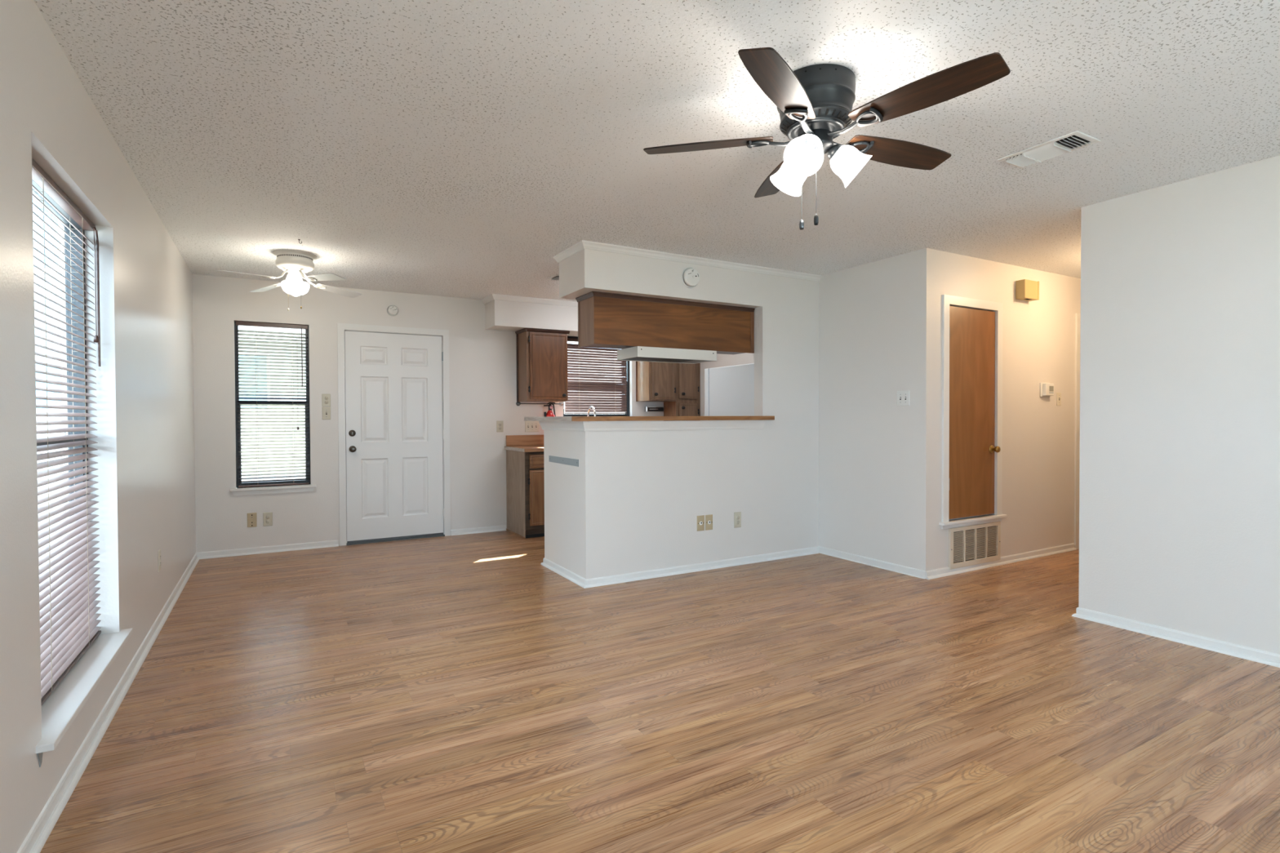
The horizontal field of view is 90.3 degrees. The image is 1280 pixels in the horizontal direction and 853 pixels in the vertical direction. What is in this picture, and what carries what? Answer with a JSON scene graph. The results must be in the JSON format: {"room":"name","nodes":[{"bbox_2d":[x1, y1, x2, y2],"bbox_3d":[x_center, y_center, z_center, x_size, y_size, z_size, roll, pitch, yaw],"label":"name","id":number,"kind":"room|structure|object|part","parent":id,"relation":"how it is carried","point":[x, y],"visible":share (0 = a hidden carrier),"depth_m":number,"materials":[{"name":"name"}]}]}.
{"room":"empty living room","nodes":[
{"label":"empty living room","id":0,"kind":"room"},
{"bbox_2d":[0,0,195,852],"bbox_3d":[-1.796,-0.035,1.752,0.165,2.440,8.426,-1,1,-30],"label":"wall","id":1,"kind":"structure","parent":0,"point":[144,405],"depth_m":2.54,"materials":[{"name":"white paint"}]},
{"bbox_2d":[31,178,133,767],"bbox_3d":[-2.076,0.062,2.293,0.196,1.848,1.170,-1,1,-30],"label":"window","id":2,"kind":"structure","parent":1,"relation":"in","point":[64,704],"depth_m":2.54,"materials":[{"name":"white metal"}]},
{"bbox_3d":[-2.136,0.467,2.269,0.052,0.844,1.014,-1,1,-30],"label":"sash","id":3,"kind":"part","parent":2,"relation":"part of","materials":[{"name":"brown metal"}]},
{"bbox_2d":[31,158,101,705],"bbox_3d":[-2.089,0.021,2.291,0.056,1.761,1.058,-1,1,-30],"label":"blind","id":4,"kind":"object","parent":2,"relation":"attached to","point":[68,596],"visible":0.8,"depth_m":2.36,"materials":[{"name":"beige plastic"}]},
{"bbox_3d":[-2.007,0.031,2.131,0.040,1.726,0.002,-1,1,-30],"label":"ladder cord","id":5,"kind":"part","parent":4,"relation":"part of","materials":[{"name":"white fabric"}]},
{"bbox_3d":[-2.099,-0.847,2.274,0.040,0.026,1.058,-1,1,-30],"label":"head rail","id":6,"kind":"part","parent":4,"relation":"part of","materials":[{"name":"white plastic"}]},
{"bbox_3d":[-2.093,0.895,2.299,0.038,0.012,1.050,-1,1,-30],"label":"rail","id":7,"kind":"part","parent":4,"relation":"part of","materials":[{"name":"white plastic"}]},
{"bbox_3d":[-2.254,0.026,2.562,0.040,1.726,0.002,-1,1,-30],"label":"ladder cord","id":8,"kind":"part","parent":4,"relation":"part of","materials":[{"name":"white fabric"}]},
{"bbox_3d":[-2.311,-0.600,2.703,0.019,0.486,0.020,-1,1,-30],"label":"pull cord","id":9,"kind":"part","parent":4,"relation":"part of","materials":[{"name":"white plastic"}]},
{"bbox_3d":[-2.060,0.923,2.313,0.165,0.022,1.170,-1,1,-30],"label":"sill","id":10,"kind":"part","parent":2,"relation":"part of","materials":[{"name":"white wood"}]},
{"bbox_2d":[17,552,199,852],"bbox_3d":[-1.709,1.155,1.817,0.026,0.057,8.426,-1,1,-30],"label":"baseboard","id":11,"kind":"structure","parent":1,"relation":"attached to","point":[38,834],"depth_m":2.33,"materials":[{"name":"white wood"}]},
{"bbox_2d":[157,549,160,571],"bbox_3d":[-2.833,0.790,3.758,0.007,0.122,0.074,-1,1,-30],"label":"power outlet","id":12,"kind":"object","parent":1,"relation":"attached to","point":[159,550],"visible":1,"depth_m":3.74,"materials":[{"name":"beige plastic"}]},
{"bbox_2d":[191,274,663,552],"bbox_3d":[-0.338,-0.124,7.507,8.320,2.440,0.120,-1,1,-30],"label":"wall","id":13,"kind":"structure","parent":0,"point":[482,362],"depth_m":5.95,"materials":[{"name":"white paint"}]},
{"bbox_2d":[247,512,257,527],"bbox_3d":[-3.451,0.832,5.665,0.072,0.126,0.006,-1,1,-30],"label":"cable plate","id":14,"kind":"object","parent":13,"relation":"attached to","point":[251,517],"visible":1,"depth_m":5.66,"materials":[{"name":"beige plastic"}]},
{"bbox_2d":[262,511,272,526],"bbox_3d":[-3.345,0.833,5.725,0.072,0.122,0.007,-1,1,-30],"label":"power outlet","id":15,"kind":"object","parent":13,"relation":"attached to","point":[267,517],"visible":1,"depth_m":5.72,"materials":[{"name":"beige plastic"}]},
{"bbox_2d":[229,320,315,495],"bbox_3d":[-3.325,-0.167,5.775,0.672,1.538,0.150,-1,1,-30],"label":"window","id":16,"kind":"structure","parent":13,"relation":"in","point":[304,487],"depth_m":5.73,"materials":[{"name":"brown metal"}]},
{"bbox_2d":[235,320,309,487],"bbox_3d":[-3.321,-0.198,5.774,0.565,1.472,0.057,-1,1,-30],"label":"blind","id":17,"kind":"object","parent":16,"relation":"attached to","point":[291,326],"visible":1,"depth_m":5.78,"materials":[{"name":"beige plastic"}]},
{"bbox_3d":[-3.438,-0.183,5.717,0.002,1.427,0.040,-1,1,-30],"label":"ladder cord","id":18,"kind":"part","parent":17,"relation":"part of","materials":[{"name":"white fabric"}]},
{"bbox_3d":[-3.328,-0.916,5.771,0.565,0.036,0.040,-1,1,-30],"label":"head rail","id":19,"kind":"part","parent":17,"relation":"part of","materials":[{"name":"white plastic"}]},
{"bbox_3d":[-3.322,0.532,5.792,0.557,0.012,0.038,-1,1,-30],"label":"rail","id":20,"kind":"part","parent":17,"relation":"part of","materials":[{"name":"white plastic"}]},
{"bbox_3d":[-3.193,-0.186,5.857,0.002,1.427,0.040,-1,1,-30],"label":"ladder cord","id":21,"kind":"part","parent":17,"relation":"part of","materials":[{"name":"white fabric"}]},
{"bbox_3d":[-3.145,-0.436,5.850,0.019,0.934,0.020,-1,1,-30],"label":"pull cord","id":22,"kind":"part","parent":17,"relation":"part of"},
{"bbox_3d":[-3.314,0.573,5.771,0.672,0.060,0.115,-1,1,-30],"label":"sill","id":23,"kind":"part","parent":16,"relation":"part of","materials":[{"name":"white"}]},
{"bbox_3d":[-3.345,0.149,5.820,0.529,0.733,0.052,-1,1,-30],"label":"sash","id":24,"kind":"part","parent":16,"relation":"part of","materials":[{"name":"brown metal"}]},
{"bbox_2d":[321,394,330,406],"bbox_3d":[-2.930,-0.246,5.949,0.072,0.116,0.007,-1,1,-30],"label":"power outlet","id":25,"kind":"object","parent":13,"relation":"attached to","point":[326,398],"visible":1,"depth_m":5.95,"materials":[{"name":"beige plastic"}]},
{"bbox_2d":[322,407,330,419],"bbox_3d":[-2.927,-0.123,5.947,0.072,0.118,0.017,-1,1,-30],"label":"light switch","id":26,"kind":"object","parent":13,"relation":"attached to","point":[326,411],"visible":1,"depth_m":5.95,"materials":[{"name":"beige plastic"}]},
{"bbox_2d":[196,524,506,559],"bbox_3d":[-2.616,1.096,6.135,2.738,0.057,0.026,-1,1,-30],"label":"baseboard","id":27,"kind":"structure","parent":13,"relation":"attached to","point":[256,550],"depth_m":5.81,"materials":[{"name":"white wood"}]},
{"bbox_2d":[386,305,398,315],"bbox_3d":[-2.411,-1.132,6.213,0.104,0.104,0.047,-1,1,-30],"label":"smoke detector","id":28,"kind":"object","parent":13,"relation":"attached to","point":[392,310],"visible":1,"depth_m":6.20,"materials":[{"name":"white plastic"}]},
{"bbox_2d":[337,323,450,546],"bbox_3d":[-2.409,0.072,6.284,1.030,2.100,0.152,-1,1,-30],"label":"door","id":29,"kind":"structure","parent":13,"relation":"in","point":[393,390],"depth_m":6.25,"materials":[{"name":"white wood"}]},
{"bbox_3d":[-2.727,0.215,6.050,0.062,0.062,0.058,-1,1,-30],"label":"knob","id":30,"kind":"part","parent":29,"relation":"part of","materials":[{"name":"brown metal"}]},
{"bbox_2d":[496,420,503,431],"bbox_3d":[-1.489,-0.001,6.776,0.072,0.120,0.007,-1,1,-30],"label":"power outlet","id":31,"kind":"object","parent":13,"relation":"attached to","point":[500,427],"visible":1,"depth_m":6.77,"materials":[{"name":"beige plastic"}]},
{"bbox_2d":[524,421,539,431],"bbox_3d":[-1.174,0.000,6.951,0.164,0.122,0.017,-1,1,-30],"label":"light switch","id":32,"kind":"object","parent":13,"relation":"attached to","point":[530,426],"visible":0.98,"depth_m":6.95,"materials":[{"name":"beige plastic"}]},
{"bbox_2d":[515,328,569,402],"bbox_3d":[-1.039,-0.644,6.828,0.500,0.754,0.344,-1,1,-30],"label":"upper cabinet","id":33,"kind":"object","parent":13,"relation":"attached to","point":[541,354],"visible":1,"depth_m":6.71,"materials":[{"name":"brown wood"}]},
{"bbox_2d":[515,401,563,406],"bbox_3d":[-1.088,-0.248,6.975,0.541,0.048,0.056,-1,1,-30],"label":"towel bar","id":34,"kind":"object","parent":33,"relation":"attached to","point":[517,403],"visible":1,"depth_m":6.94,"materials":[{"name":"silver metal"}]},
{"bbox_3d":[-0.961,-0.634,6.722,0.420,0.696,0.022,-1,1,-30],"label":"door","id":35,"kind":"part","parent":33,"relation":"part of","materials":[{"name":"brown wood"}]},
{"bbox_2d":[563,336,629,416],"bbox_3d":[-0.503,-0.555,7.393,0.940,0.943,0.135,-1,1,-30],"label":"window","id":36,"kind":"structure","parent":13,"relation":"in","point":[627,362],"depth_m":7.59,"materials":[{"name":"brown metal"}]},
{"bbox_2d":[564,337,626,413],"bbox_3d":[-0.503,-0.577,7.382,0.800,0.855,0.054,-1,1,-30],"label":"blind","id":37,"kind":"object","parent":36,"relation":"attached to","point":[595,384],"visible":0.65,"depth_m":7.38,"materials":[{"name":"beige plastic"}]},
{"bbox_3d":[-0.508,-0.986,7.382,0.800,0.036,0.040,-1,1,-30],"label":"head rail","id":38,"kind":"part","parent":37,"relation":"part of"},
{"bbox_3d":[-0.505,-0.155,7.394,0.792,0.012,0.038,-1,1,-30],"label":"rail","id":39,"kind":"part","parent":37,"relation":"part of","materials":[{"name":"white plastic"}]},
{"bbox_3d":[-0.521,-0.333,7.429,0.824,0.406,0.052,-1,1,-30],"label":"sash","id":40,"kind":"part","parent":36,"relation":"part of","materials":[{"name":"brown metal"}]},
{"bbox_2d":[644,406,663,411],"bbox_3d":[0.170,-0.210,7.698,0.245,0.064,0.049,-1,1,-30],"label":"wall dispenser","id":41,"kind":"object","parent":13,"relation":"attached to","point":[646,408],"visible":1,"depth_m":7.67,"materials":[{"name":"black plastic"}]},
{"bbox_2d":[635,361,676,401],"bbox_3d":[0.203,-0.667,7.538,0.387,0.738,0.344,-1,1,-30],"label":"upper cabinet","id":42,"kind":"object","parent":13,"relation":"attached to","point":[655,381],"visible":0.66,"depth_m":7.43,"materials":[{"name":"brown wood"}]},
{"bbox_3d":[0.035,-0.666,7.462,0.004,0.732,0.265,-1,1,-30],"label":"panel","id":43,"kind":"part","parent":42,"relation":"part of","materials":[{"name":"brown wood"}]},
{"bbox_3d":[0.267,-0.666,7.424,0.316,0.698,0.022,-1,1,-30],"label":"door","id":44,"kind":"part","parent":42,"relation":"part of","materials":[{"name":"brown wood"}]},
{"bbox_2d":[484,299,577,335],"bbox_3d":[-0.434,-1.185,7.174,2.555,0.308,0.341,-1,1,-30],"label":"wall","id":45,"kind":"structure","parent":0,"point":[500,315],"depth_m":6.60,"materials":[{"name":"white paint"}]},
{"bbox_2d":[481,293,577,306],"bbox_3d":[-0.441,-1.313,7.149,2.589,0.050,0.375,-1,1,-30],"label":"trim","id":46,"kind":"structure","parent":45,"relation":"attached to","point":[491,297],"depth_m":6.56,"materials":[{"name":"white wood"}]},
{"bbox_2d":[33,0,1279,302],"bbox_3d":[1.830,-1.349,3.809,8.440,0.100,8.666,-1,1,-30],"label":"ceiling","id":47,"kind":"structure","parent":0,"point":[456,148],"depth_m":2.64,"materials":[{"name":"white paint"}]},
{"bbox_2d":[216,249,361,311],"bbox_3d":[-2.599,-1.080,4.803,0.821,0.431,0.821,0,1,-15],"label":"ceiling fan","id":48,"kind":"object","parent":47,"relation":"hanging from","point":[296,264],"visible":1,"depth_m":4.74,"materials":[{"name":"white"}]},
{"bbox_3d":[-2.774,-1.079,4.503,0.124,0.006,0.368,13,11,29],"label":"blade","id":49,"kind":"part","parent":48,"relation":"part of","materials":[{"name":"white wood"}]},
{"bbox_3d":[-2.900,-1.085,4.979,0.368,0.006,0.124,-4,10,30],"label":"blade","id":50,"kind":"part","parent":48,"relation":"part of","materials":[{"name":"white wood"}]},
{"bbox_3d":[-2.600,-1.289,4.800,0.294,0.013,0.294,-1,1,-30],"label":"ceiling plate","id":51,"kind":"part","parent":48,"relation":"part of","materials":[{"name":"white metal"}]},
{"bbox_3d":[-2.599,-1.039,4.804,0.192,0.118,0.192,-1,1,-30],"label":"lamp shade","id":52,"kind":"part","parent":48,"relation":"part of","materials":[{"name":"white glass"}]},
{"bbox_3d":[-2.298,-1.083,4.628,0.368,0.006,0.124,5,-8,30],"label":"blade","id":53,"kind":"part","parent":48,"relation":"part of","materials":[{"name":"white wood"}]},
{"bbox_3d":[-2.423,-1.089,5.104,0.124,0.006,0.368,-12,-9,29],"label":"blade","id":54,"kind":"part","parent":48,"relation":"part of","materials":[{"name":"white wood"}]},
{"bbox_2d":[547,274,559,280],"bbox_3d":[-0.622,-1.305,5.662,0.350,0.020,0.205,-1,1,-30],"label":"ceiling vent","id":55,"kind":"object","parent":47,"relation":"in","point":[556,277],"visible":0.35,"depth_m":5.60,"materials":[{"name":"grey"}]},
{"bbox_2d":[643,47,1010,230],"bbox_3d":[0.691,-1.006,2.377,1.231,0.533,1.249,-1,1,-30],"label":"ceiling fan","id":56,"kind":"object","parent":47,"relation":"hanging from","point":[814,103],"visible":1,"depth_m":2.25,"materials":[{"name":"brown wood"}]},
{"bbox_3d":[0.262,-1.085,2.461,0.493,0.006,0.140,0,13,12],"label":"blade","id":57,"kind":"part","parent":56,"relation":"part of","materials":[{"name":"brown wood"}]},
{"bbox_3d":[0.616,-1.091,2.774,0.140,0.006,0.493,-13,2,-5],"label":"blade","id":58,"kind":"part","parent":56,"relation":"part of","materials":[{"name":"brown wood"}]},
{"bbox_3d":[0.451,-1.080,2.028,0.140,0.006,0.493,15,8,29],"label":"blade","id":59,"kind":"part","parent":56,"relation":"part of","materials":[{"name":"brown wood"}]},
{"bbox_3d":[0.590,-0.971,2.489,0.140,0.149,0.150,-1,1,-30],"label":"lamp shade","id":60,"kind":"part","parent":56,"relation":"part of","materials":[{"name":"white glass"}]},
{"bbox_3d":[0.590,-0.968,2.255,0.150,0.149,0.143,-1,1,-30],"label":"lamp shade","id":61,"kind":"part","parent":56,"relation":"part of","materials":[{"name":"white glass"}]},
{"bbox_3d":[0.598,-0.987,2.278,0.058,0.057,0.050,-1,1,-30],"label":"bulb","id":62,"kind":"part","parent":56,"relation":"part of","materials":[{"name":"white glass"}]},
{"bbox_3d":[0.792,-0.970,2.370,0.150,0.149,0.143,-1,1,-30],"label":"lamp shade","id":63,"kind":"part","parent":56,"relation":"part of","materials":[{"name":"white glass"}]},
{"bbox_3d":[1.022,-1.089,2.535,0.493,0.006,0.140,-1,-12,-24],"label":"blade","id":64,"kind":"part","parent":56,"relation":"part of","materials":[{"name":"brown wood"}]},
{"bbox_3d":[0.921,-1.082,2.074,0.140,0.006,0.493,16,-10,-41],"label":"blade","id":65,"kind":"part","parent":56,"relation":"part of","materials":[{"name":"brown wood"}]},
{"bbox_2d":[997,130,1100,168],"bbox_3d":[1.893,-1.276,2.962,0.202,0.020,0.354,-1,1,-30],"label":"ceiling vent","id":66,"kind":"object","parent":47,"relation":"in","point":[1065,144],"visible":1,"depth_m":2.93,"materials":[{"name":"grey metal"}]},
{"bbox_2d":[40,530,1279,852],"bbox_3d":[1.839,1.191,3.846,8.440,0.100,8.666,-1,1,-30],"label":"floor","id":67,"kind":"structure","parent":0,"point":[460,693],"depth_m":2.56,"materials":[{"name":"brown wood"}]},
{"bbox_2d":[506,449,544,538],"bbox_3d":[-1.036,0.680,6.671,0.558,0.862,0.648,-1,1,-30],"label":"base cabinet","id":68,"kind":"object","parent":67,"relation":"on","point":[525,472],"visible":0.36,"depth_m":6.37,"materials":[{"name":"brown wood"}]},
{"bbox_3d":[-0.900,0.638,6.443,0.546,0.772,0.014,-1,1,-30],"label":"frame","id":69,"kind":"part","parent":68,"relation":"part of","materials":[{"name":"brown wood"}]},
{"bbox_3d":[-0.883,0.345,6.429,0.485,0.138,0.022,-1,1,-30],"label":"drawer","id":70,"kind":"part","parent":68,"relation":"part of","materials":[{"name":"brown wood"}]},
{"bbox_3d":[-0.881,0.708,6.434,0.485,0.552,0.022,-1,1,-30],"label":"door","id":71,"kind":"part","parent":68,"relation":"part of","materials":[{"name":"brown wood"}]},
{"bbox_2d":[663,363,700,421],"bbox_3d":[0.523,0.025,7.738,0.354,2.130,0.329,-1,1,-30],"label":"pantry cabinet","id":72,"kind":"object","parent":67,"relation":"on","point":[687,403],"visible":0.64,"depth_m":7.62,"materials":[{"name":"brown wood"}]},
{"bbox_3d":[0.359,-0.069,7.669,0.003,0.460,0.260,-1,1,-30],"label":"panel","id":73,"kind":"part","parent":72,"relation":"part of","materials":[{"name":"brown wood"}]},
{"bbox_3d":[0.582,0.345,7.634,0.265,1.252,0.022,-1,1,-30],"label":"door","id":74,"kind":"part","parent":72,"relation":"part of","materials":[{"name":"brown wood"}]},
{"bbox_3d":[0.579,-0.676,7.619,0.265,0.685,0.022,-1,1,-30],"label":"door","id":75,"kind":"part","parent":72,"relation":"part of","materials":[{"name":"brown wood"}]},
{"bbox_2d":[704,363,754,416],"bbox_3d":[1.140,0.276,6.019,0.718,1.672,0.812,-1,1,-30],"label":"refrigerator","id":76,"kind":"object","parent":67,"relation":"on","point":[729,391],"visible":0.14,"depth_m":5.83,"materials":[{"name":"white metal"}]},
{"bbox_3d":[0.952,-0.307,6.336,0.718,0.512,0.062,-1,1,-30],"label":"freezer door","id":77,"kind":"part","parent":76,"relation":"part of","materials":[{"name":"white metal"}]},
{"bbox_3d":[-0.173,0.670,7.167,1.430,0.862,0.644,-1,1,-30],"label":"base cabinet","id":78,"kind":"object","parent":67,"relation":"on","visible":0},
{"bbox_2d":[504,435,543,452],"bbox_3d":[-0.424,0.164,7.024,1.998,0.152,0.632,-1,1,-30],"label":"countertop","id":79,"kind":"structure","parent":78,"relation":"on","point":[523,443],"depth_m":6.84,"materials":[{"name":"laminate"}]},
{"bbox_2d":[543,402,555,416],"bbox_3d":[-0.970,-0.026,6.843,0.116,0.468,0.110,0,1,9],"label":"fire extinguisher","id":80,"kind":"object","parent":79,"relation":"on","point":[549,413],"visible":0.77,"depth_m":6.82,"materials":[{"name":"red paint"}]},
{"bbox_2d":[586,405,595,416],"bbox_3d":[-0.542,-0.013,7.089,0.056,0.432,0.210,-1,1,-30],"label":"tap","id":81,"kind":"object","parent":79,"relation":"on","point":[591,406],"visible":0.52,"depth_m":7.06,"materials":[{"name":"silver metal"}]},
{"bbox_2d":[543,248,818,578],"bbox_3d":[0.583,-0.098,5.519,2.693,2.440,0.804,-1,1,-30],"label":"wall","id":82,"kind":"structure","parent":0,"point":[633,500],"depth_m":5.03,"materials":[{"name":"white paint"}]},
{"bbox_2d":[538,421,584,431],"bbox_3d":[-0.600,-0.004,4.844,0.032,0.072,0.868,-1,1,-30],"label":"trim","id":83,"kind":"structure","parent":82,"relation":"attached to","point":[545,425],"depth_m":4.80,"materials":[{"name":"white"}]},
{"bbox_2d":[548,455,578,466],"bbox_3d":[-0.587,0.262,4.853,0.005,0.052,0.571,-1,1,-30],"label":"metal plate","id":84,"kind":"object","parent":82,"relation":"attached to","point":[574,462],"visible":1,"depth_m":4.83,"materials":[{"name":"silver metal"}]},
{"bbox_2d":[524,416,774,421],"bbox_3d":[0.083,-0.067,5.271,1.828,0.033,0.981,-1,1,-30],"label":"bar","id":85,"kind":"object","parent":82,"relation":"on","point":[540,418],"visible":1,"depth_m":4.77,"materials":[{"name":"brown wood"}]},
{"bbox_2d":[575,291,755,354],"bbox_3d":[0.238,-0.802,5.126,1.512,0.377,0.299,-1,1,-30],"label":"upper cabinet","id":86,"kind":"object","parent":82,"relation":"attached to","point":[608,320],"visible":1,"depth_m":4.93,"materials":[{"name":"brown wood"}]},
{"bbox_3d":[-0.397,-0.792,4.759,0.004,0.372,0.247,-1,1,-30],"label":"panel","id":87,"kind":"part","parent":86,"relation":"part of","materials":[{"name":"brown wood"}]},
{"bbox_2d":[617,346,716,364],"bbox_3d":[0.221,-0.572,5.135,0.742,0.081,0.332,-1,1,-30],"label":"range hood","id":88,"kind":"object","parent":86,"relation":"attached to","point":[637,353],"visible":1,"depth_m":5.01,"materials":[{"name":"white metal"}]},
{"bbox_3d":[0.947,-0.793,5.372,0.036,0.346,0.008,-1,1,-30],"label":"edge moulding","id":89,"kind":"part","parent":86,"relation":"part of","materials":[{"name":"brown wood"}]},
{"bbox_2d":[582,420,764,431],"bbox_3d":[0.312,-0.008,4.884,1.655,0.072,0.032,-1,1,-30],"label":"trim","id":90,"kind":"structure","parent":82,"relation":"attached to","point":[589,426],"depth_m":4.83,"materials":[{"name":"white paint"}]},
{"bbox_2d":[540,546,818,588],"bbox_3d":[0.390,1.095,5.423,2.289,0.057,0.856,-1,1,-30],"label":"baseboard","id":91,"kind":"structure","parent":82,"relation":"attached to","point":[582,582],"depth_m":4.93,"materials":[{"name":"white wood"}]},
{"bbox_2d":[553,240,822,281],"bbox_3d":[0.462,-1.290,5.239,2.297,0.048,0.532,-1,1,-30],"label":"trim","id":92,"kind":"structure","parent":82,"relation":"attached to","point":[583,244],"depth_m":4.86,"materials":[{"name":"white"}]},
{"bbox_2d":[681,267,699,288],"bbox_3d":[0.397,-1.150,4.909,0.158,0.158,0.047,-1,1,-30],"label":"smoke detector","id":93,"kind":"object","parent":82,"relation":"attached to","point":[690,276],"visible":1,"depth_m":4.89,"materials":[{"name":"white plastic"}]},
{"bbox_2d":[697,515,704,531],"bbox_3d":[0.479,0.760,4.999,0.070,0.120,0.012,-1,1,-30],"label":"cable plate","id":94,"kind":"object","parent":82,"relation":"attached to","point":[700,519],"visible":1,"depth_m":5.00,"materials":[{"name":"beige plastic"}]},
{"bbox_2d":[705,514,712,530],"bbox_3d":[0.549,0.759,5.039,0.070,0.120,0.012,-1,1,-30],"label":"cable plate","id":95,"kind":"object","parent":82,"relation":"attached to","point":[708,518],"visible":1,"depth_m":5.04,"materials":[{"name":"beige plastic"}]},
{"bbox_2d":[733,511,741,528],"bbox_3d":[0.795,0.760,5.183,0.072,0.126,0.007,-1,1,-30],"label":"power outlet","id":96,"kind":"object","parent":82,"relation":"attached to","point":[737,516],"visible":1,"depth_m":5.18,"materials":[{"name":"beige plastic"}]},
{"bbox_2d":[700,352,754,416],"bbox_3d":[1.246,-0.121,6.952,0.120,2.440,2.415,-1,1,-30],"label":"wall","id":97,"kind":"structure","parent":0,"point":[722,360],"depth_m":7.34,"materials":[{"name":"white paint"}]},
{"bbox_2d":[818,248,1080,571],"bbox_3d":[3.306,-0.116,6.059,3.430,2.440,1.180,-1,1,-30],"label":"wall","id":98,"kind":"structure","parent":0,"point":[880,322],"depth_m":5.22,"materials":[{"name":"white paint"}]},
{"bbox_2d":[897,390,910,405],"bbox_3d":[2.004,-0.215,4.859,0.017,0.116,0.116,-1,1,-30],"label":"light switch","id":99,"kind":"object","parent":98,"relation":"attached to","point":[903,397],"visible":1,"depth_m":4.85,"materials":[{"name":"white plastic"}]},
{"bbox_2d":[938,294,1007,529],"bbox_3d":[2.582,-0.111,5.001,0.813,1.762,0.178,-1,1,-30],"label":"door","id":100,"kind":"structure","parent":98,"relation":"in","point":[972,339],"depth_m":4.97,"materials":[{"name":"brown"}]},
{"bbox_3d":[2.567,-0.105,5.027,0.618,1.643,0.119,-1,1,-30],"label":"frame","id":101,"kind":"part","parent":100,"relation":"part of","materials":[{"name":"white"}]},
{"bbox_3d":[2.836,0.182,5.083,0.064,0.064,0.062,-1,1,-30],"label":"knob","id":102,"kind":"part","parent":100,"relation":"part of","materials":[{"name":"gold metal"}]},
{"bbox_2d":[948,521,1000,569],"bbox_3d":[2.630,0.926,4.994,0.649,0.311,0.019,-1,1,-30],"label":"air vent","id":103,"kind":"object","parent":98,"relation":"in","point":[974,544],"visible":1,"depth_m":4.99,"materials":[{"name":"grey metal"}]},
{"bbox_2d":[925,542,1076,579],"bbox_3d":[3.015,1.089,5.213,2.060,0.057,0.026,-1,1,-30],"label":"baseboard","id":104,"kind":"structure","parent":98,"relation":"attached to","point":[945,571],"depth_m":5.20,"materials":[{"name":"white wood"}]},
{"bbox_2d":[1015,279,1039,301],"bbox_3d":[3.200,-1.124,5.260,0.205,0.154,0.079,-1,1,-30],"label":"door chime","id":105,"kind":"object","parent":98,"relation":"attached to","point":[1025,290],"visible":1,"depth_m":5.22,"materials":[{"name":"beige plastic"}]},
{"bbox_2d":[1040,382,1053,396],"bbox_3d":[3.489,-0.315,5.458,0.152,0.122,0.041,-1,1,-30],"label":"thermostat","id":106,"kind":"object","parent":98,"relation":"attached to","point":[1046,389],"visible":1,"depth_m":5.44,"materials":[{"name":"white plastic"}]},
{"bbox_2d":[1056,392,1061,405],"bbox_3d":[3.677,-0.241,5.580,0.070,0.114,0.017,-1,1,-30],"label":"light switch","id":107,"kind":"object","parent":98,"relation":"attached to","point":[1058,394],"visible":1,"depth_m":5.58,"materials":[{"name":"beige plastic"}]},
{"bbox_2d":[1074,313,1080,549],"bbox_3d":[4.303,0.040,5.984,0.939,2.122,0.084,-1,1,-30],"label":"door","id":108,"kind":"structure","parent":98,"relation":"in","point":[1077,322],"depth_m":5.73,"materials":[{"name":"white"}]},
{"bbox_2d":[1078,155,1279,654],"bbox_3d":[5.054,-0.079,3.001,3.430,2.440,3.796,-1,1,-30],"label":"wall","id":109,"kind":"structure","parent":0,"point":[1180,465],"depth_m":3.35,"materials":[{"name":"white paint"}]},
{"bbox_2d":[818,546,1279,667],"bbox_3d":[3.036,1.118,3.075,0.026,0.059,5.901,-1,1,-30],"label":"baseboard","id":110,"kind":"structure","parent":109,"relation":"attached to","point":[1255,655],"depth_m":3.49,"materials":[{"name":"white wood"}]},
{"label":"outside","id":111,"kind":"structure","parent":0,"visible":0},
{"bbox_3d":[-6.726,1.376,10.571,60.000,0.200,65.000,-1,1,-30],"label":"ground","id":112,"kind":"structure","parent":111,"visible":0},
{"bbox_2d":[32,198,66,495],"bbox_3d":[-16.052,-3.116,12.384,10.500,8.800,7.300,-1,1,-30],"label":"house","id":113,"kind":"structure","parent":112,"relation":"on","point":[37,228],"depth_m":11.63,"materials":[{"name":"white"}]},
{"bbox_3d":[-10.856,-3.523,11.548,0.480,1.280,0.020,-1,1,-30],"label":"pane","id":114,"kind":"part","parent":113,"relation":"part of","materials":[{"name":"clear glass"}]},
{"bbox_3d":[-10.845,-0.574,11.591,0.480,1.180,0.020,-1,1,-30],"label":"pane","id":115,"kind":"part","parent":113,"relation":"part of","materials":[{"name":"clear glass"}]},
{"bbox_2d":[238,325,306,479],"bbox_3d":[-8.070,-1.382,18.408,9.700,5.100,6.800,-1,1,-30],"label":"house","id":116,"kind":"structure","parent":112,"relation":"on","point":[240,327],"depth_m":14.70,"materials":[{"name":"grey"}]},
{"bbox_3d":[-8.856,-1.002,14.450,0.680,1.220,0.020,-1,1,-30],"label":"pane","id":117,"kind":"part","parent":116,"relation":"part of","materials":[{"name":"clear glass"}]},
{"bbox_2d":[35,408,564,533],"bbox_3d":[-4.345,0.498,9.525,15.114,1.569,0.060,-1,1,-30],"label":"wooden fence","id":118,"kind":"object","parent":112,"relation":"on","point":[52,410],"visible":0.02,"depth_m":8.93,"materials":[{"name":"grey wood"}]}
]}

